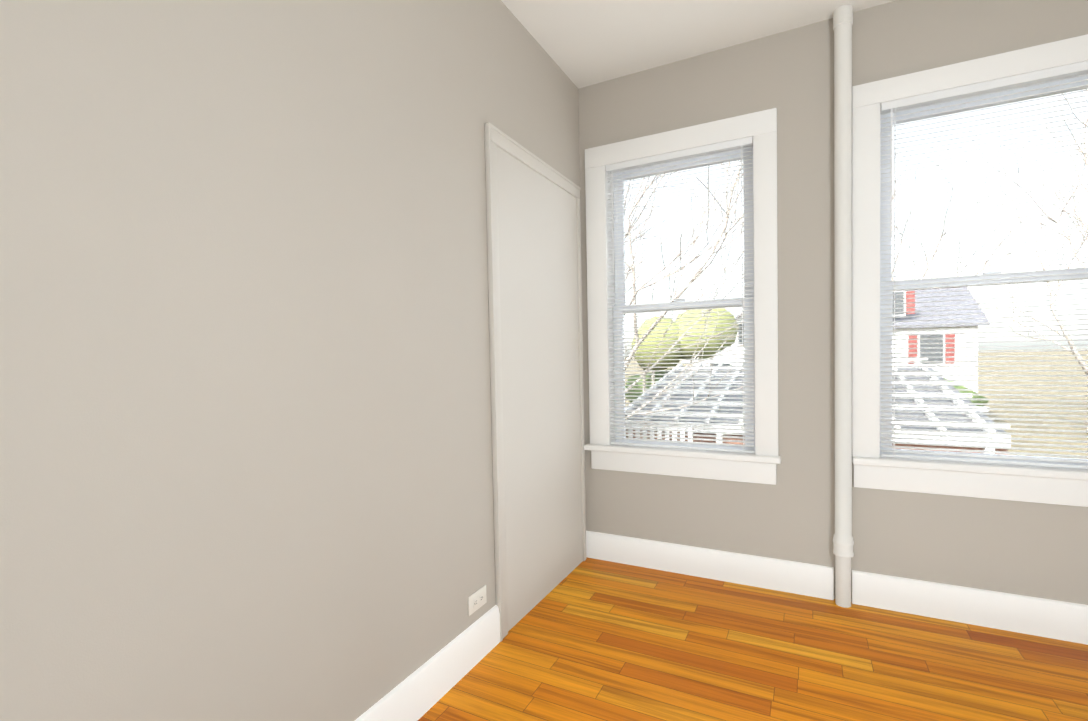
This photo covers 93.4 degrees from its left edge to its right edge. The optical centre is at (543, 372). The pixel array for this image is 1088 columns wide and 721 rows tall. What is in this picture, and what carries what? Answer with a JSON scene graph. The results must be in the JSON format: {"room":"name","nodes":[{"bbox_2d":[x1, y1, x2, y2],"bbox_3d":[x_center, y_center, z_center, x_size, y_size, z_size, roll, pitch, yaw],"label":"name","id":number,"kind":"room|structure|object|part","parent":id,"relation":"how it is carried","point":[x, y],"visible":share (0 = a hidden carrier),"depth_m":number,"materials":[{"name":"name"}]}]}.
{"room":"empty room","nodes":[
{"label":"empty room","id":0,"kind":"room"},
{"bbox_2d":[0,0,585,720],"bbox_3d":[-0.708,-0.198,1.425,0.250,2.700,3.600,0,2,27],"label":"wall","id":1,"kind":"structure","parent":0,"point":[246,464],"depth_m":1.19,"materials":[{"name":"beige paint"}]},
{"bbox_2d":[355,605,499,720],"bbox_3d":[-0.730,1.089,1.080,0.019,0.152,2.363,0,2,27],"label":"baseboard","id":2,"kind":"structure","parent":1,"relation":"attached to","point":[420,692],"depth_m":1.78,"materials":[{"name":"white wood"}]},
{"bbox_2d":[468,585,486,615],"bbox_3d":[-0.259,0.891,2.009,0.009,0.073,0.120,0,2,27],"label":"duplex electrical outlet","id":3,"kind":"object","parent":1,"relation":"attached to","point":[477,599],"visible":1,"depth_m":2.00,"materials":[{"name":"white plastic"}]},
{"bbox_2d":[484,122,586,640],"bbox_3d":[0.006,0.037,2.514,0.023,2.126,0.942,0,2,27],"label":"door","id":4,"kind":"structure","parent":1,"relation":"in","point":[535,292],"depth_m":2.41,"materials":[{"name":"beige paint"}]},
{"bbox_2d":[501,0,895,88],"bbox_3d":[0.743,-1.656,0.756,3.450,0.200,3.850,0,2,27],"label":"ceiling","id":5,"kind":"structure","parent":0,"point":[583,43],"depth_m":2.38,"materials":[{"name":"white paint"}]},
{"bbox_2d":[418,557,1087,720],"bbox_3d":[0.802,1.242,0.856,3.450,0.200,3.850,0,2,27],"label":"floor","id":6,"kind":"structure","parent":0,"point":[589,639],"depth_m":1.94,"materials":[{"name":"brown wood"}]},
{"bbox_2d":[833,4,853,607],"bbox_3d":[1.363,-0.272,2.335,0.085,2.700,0.085,0,2,27],"label":"riser pipe","id":7,"kind":"object","parent":6,"relation":"on","point":[843,542],"visible":1,"depth_m":2.31,"materials":[{"name":"white metal"}]},
{"bbox_2d":[578,0,1087,604],"bbox_3d":[1.593,-0.279,2.406,3.450,2.700,0.250,0,2,27],"label":"wall","id":8,"kind":"structure","parent":0,"point":[1024,548],"depth_m":2.43,"materials":[{"name":"beige paint"}]},
{"bbox_2d":[584,108,780,484],"bbox_3d":[0.711,-0.358,2.758,1.024,1.819,0.198,0,2,27],"label":"window","id":9,"kind":"structure","parent":8,"relation":"in","point":[758,465],"depth_m":2.69,"materials":[{"name":"white paint"}]},
{"bbox_2d":[615,171,620,426],"bbox_3d":[0.413,-0.365,2.866,0.002,1.520,0.029,0,2,27],"label":"blind cord","id":10,"kind":"object","parent":9,"relation":"hanging from","point":[616,171],"depth_m":2.86,"materials":[{"name":"white fabric"}]},
{"bbox_2d":[606,137,752,444],"bbox_3d":[0.748,-0.372,2.802,0.805,1.616,0.190,0,2,27],"label":"liner","id":11,"kind":"object","parent":9,"relation":"attached to","point":[610,263],"visible":0.06,"depth_m":2.92,"materials":[{"name":"white paint"}]},
{"bbox_3d":[0.701,-0.375,2.711,0.757,1.559,0.038,0,2,27],"label":"window blind rails","id":12,"kind":"part","parent":9,"relation":"part of","materials":[{"name":"white plastic"}]},
{"bbox_3d":[0.752,-0.753,2.812,0.759,0.811,0.034,0,2,27],"label":"window sash","id":13,"kind":"part","parent":9,"relation":"part of","materials":[{"name":"white wood"}]},
{"bbox_3d":[0.752,-0.747,2.812,0.657,0.731,0.004,0,2,27],"label":"glass","id":14,"kind":"part","parent":9,"relation":"part of","materials":[{"name":"clear glass"}]},
{"bbox_3d":[0.750,0.015,2.804,0.657,0.735,0.004,0,2,27],"label":"glass","id":15,"kind":"part","parent":9,"relation":"part of","materials":[{"name":"clear glass"}]},
{"bbox_3d":[0.749,0.010,2.803,0.759,0.817,0.038,0,2,27],"label":"window sash","id":16,"kind":"part","parent":9,"relation":"part of","materials":[{"name":"white wood"}]},
{"bbox_2d":[741,146,743,449],"bbox_3d":[0.995,-0.367,2.567,0.002,1.520,0.029,0,2,27],"label":"blind cord","id":17,"kind":"object","parent":9,"relation":"hanging from","point":[742,293],"depth_m":2.56,"materials":[{"name":"white fabric"}]},
{"bbox_2d":[586,530,1087,644],"bbox_3d":[1.558,0.999,2.331,2.950,0.152,0.019,0,2,27],"label":"baseboard","id":18,"kind":"structure","parent":8,"relation":"attached to","point":[1052,619],"depth_m":2.35,"materials":[{"name":"white wood"}]},
{"bbox_2d":[852,34,1087,506],"bbox_3d":[1.895,-0.383,2.150,1.042,1.818,0.198,0,2,27],"label":"window","id":19,"kind":"structure","parent":8,"relation":"in","point":[873,468],"depth_m":2.19,"materials":[{"name":"white paint"}]},
{"bbox_2d":[893,108,895,454],"bbox_3d":[1.559,-0.396,2.277,0.002,1.532,0.029,0,2,27],"label":"blind cord","id":20,"kind":"object","parent":19,"relation":"hanging from","point":[894,265],"visible":0.94,"depth_m":2.25,"materials":[{"name":"white fabric"}]},
{"bbox_2d":[880,71,1087,113],"bbox_3d":[1.916,-0.403,2.201,0.859,1.628,0.190,0,2,27],"label":"liner","id":21,"kind":"object","parent":19,"relation":"attached to","point":[1041,81],"depth_m":2.18,"materials":[{"name":"white paint"}]},
{"bbox_3d":[1.918,-0.018,2.202,0.813,0.823,0.038,0,2,27],"label":"window sash","id":22,"kind":"part","parent":19,"relation":"part of","materials":[{"name":"clear glass"}]},
{"bbox_3d":[1.920,-0.787,2.211,0.813,0.817,0.034,0,2,27],"label":"window sash","id":23,"kind":"part","parent":19,"relation":"part of","materials":[{"name":"clear glass"}]},
{"bbox_3d":[1.870,-0.406,2.111,0.811,1.571,0.038,0,2,27],"label":"window blind rails","id":24,"kind":"part","parent":19,"relation":"part of","materials":[{"name":"white plastic"}]},
{"bbox_3d":[1.920,-0.781,2.211,0.711,0.737,0.004,0,2,27],"label":"glass","id":25,"kind":"part","parent":19,"relation":"part of","materials":[{"name":"clear glass"}]},
{"bbox_3d":[1.919,-0.013,2.204,0.711,0.741,0.004,0,2,27],"label":"glass","id":26,"kind":"part","parent":19,"relation":"part of","materials":[{"name":"clear glass"}]},
{"label":"outside","id":27,"kind":"structure","parent":0,"visible":0},
{"bbox_2d":[625,349,1087,458],"bbox_3d":[137.198,-7.815,270.141,600.000,0.300,599.400,0,2,27],"label":"ground","id":28,"kind":"structure","parent":27,"point":[1034,392],"depth_m":44.52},
{"bbox_2d":[643,369,645,391],"bbox_3d":[4.917,1.423,25.043,0.224,3.600,0.224,-1,2,3],"label":"stem","id":29,"kind":"object","parent":28,"relation":"on","point":[643,369],"depth_m":24.95,"materials":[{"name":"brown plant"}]},
{"bbox_2d":[631,316,681,369],"bbox_3d":[5.461,-1.390,24.442,2.586,2.597,2.396,0,2,27],"label":"tree","id":30,"kind":"object","parent":29,"relation":"attached to","point":[657,343],"depth_m":23.65,"materials":[{"name":"green plant"}]},
{"bbox_2d":[675,308,737,358],"bbox_3d":[7.400,-1.912,24.141,3.249,2.892,2.497,0,2,27],"label":"tree","id":31,"kind":"object","parent":29,"relation":"attached to","point":[709,333],"depth_m":23.29,"materials":[{"name":"green plant"}]},
{"bbox_2d":[628,426,692,441],"bbox_3d":[0.857,2.464,11.803,5.050,2.600,0.070,0,2,27],"label":"picket fence","id":32,"kind":"object","parent":28,"relation":"on","point":[659,434],"depth_m":10.89,"materials":[{"name":"grey wood"}]},
{"bbox_2d":[624,179,703,359],"bbox_3d":[3.115,-4.049,29.317,11.056,14.344,9.595,0,2,27],"label":"tree","id":33,"kind":"object","parent":28,"relation":"on","point":[626,277],"depth_m":29.25,"materials":[{"name":"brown plant"}]},
{"bbox_2d":[624,160,743,419],"bbox_3d":[-0.044,-1.795,9.430,9.192,11.330,8.953,0,2,27],"label":"maple tree","id":34,"kind":"object","parent":28,"relation":"on","point":[725,233],"depth_m":7.14,"materials":[{"name":"brown plant"}]},
{"bbox_2d":[693,311,743,365],"bbox_3d":[13.048,-0.390,31.815,6.400,6.420,9.700,0,2,27],"label":"house","id":35,"kind":"structure","parent":28,"relation":"on","point":[738,348],"depth_m":28.02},
{"bbox_2d":[625,358,1010,454],"bbox_3d":[7.087,1.598,14.885,7.870,3.860,7.800,0,2,27],"label":"pergola","id":36,"kind":"object","parent":28,"relation":"on","point":[896,395],"depth_m":12.73,"materials":[{"name":"grey wood"}]},
{"bbox_2d":[893,287,989,392],"bbox_3d":[18.886,-0.897,28.518,7.200,7.420,8.200,0,2,27],"label":"house","id":37,"kind":"structure","parent":28,"relation":"on","point":[941,327],"depth_m":24.54,"materials":[{"name":"white wood"}]},
{"bbox_2d":[892,125,1087,280],"bbox_3d":[22.225,-6.342,31.131,15.757,17.993,11.870,0,2,27],"label":"oak tree","id":38,"kind":"object","parent":28,"relation":"on","point":[945,233],"depth_m":29.49,"materials":[{"name":"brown plant"}]},
{"bbox_2d":[937,89,1087,430],"bbox_3d":[26.570,-6.336,25.146,11.294,18.281,12.445,0,2,27],"label":"tree","id":39,"kind":"object","parent":28,"relation":"on","point":[1081,264],"depth_m":25.23,"materials":[{"name":"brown plant"}]},
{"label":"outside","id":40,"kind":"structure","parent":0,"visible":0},
{"bbox_2d":[625,365,988,406],"bbox_3d":[10.612,1.259,23.197,14.732,3.219,1.909,0,2,27],"label":"hedge","id":41,"kind":"object","parent":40,"point":[664,372],"depth_m":25.28,"materials":[{"name":"green plant"}]}
]}

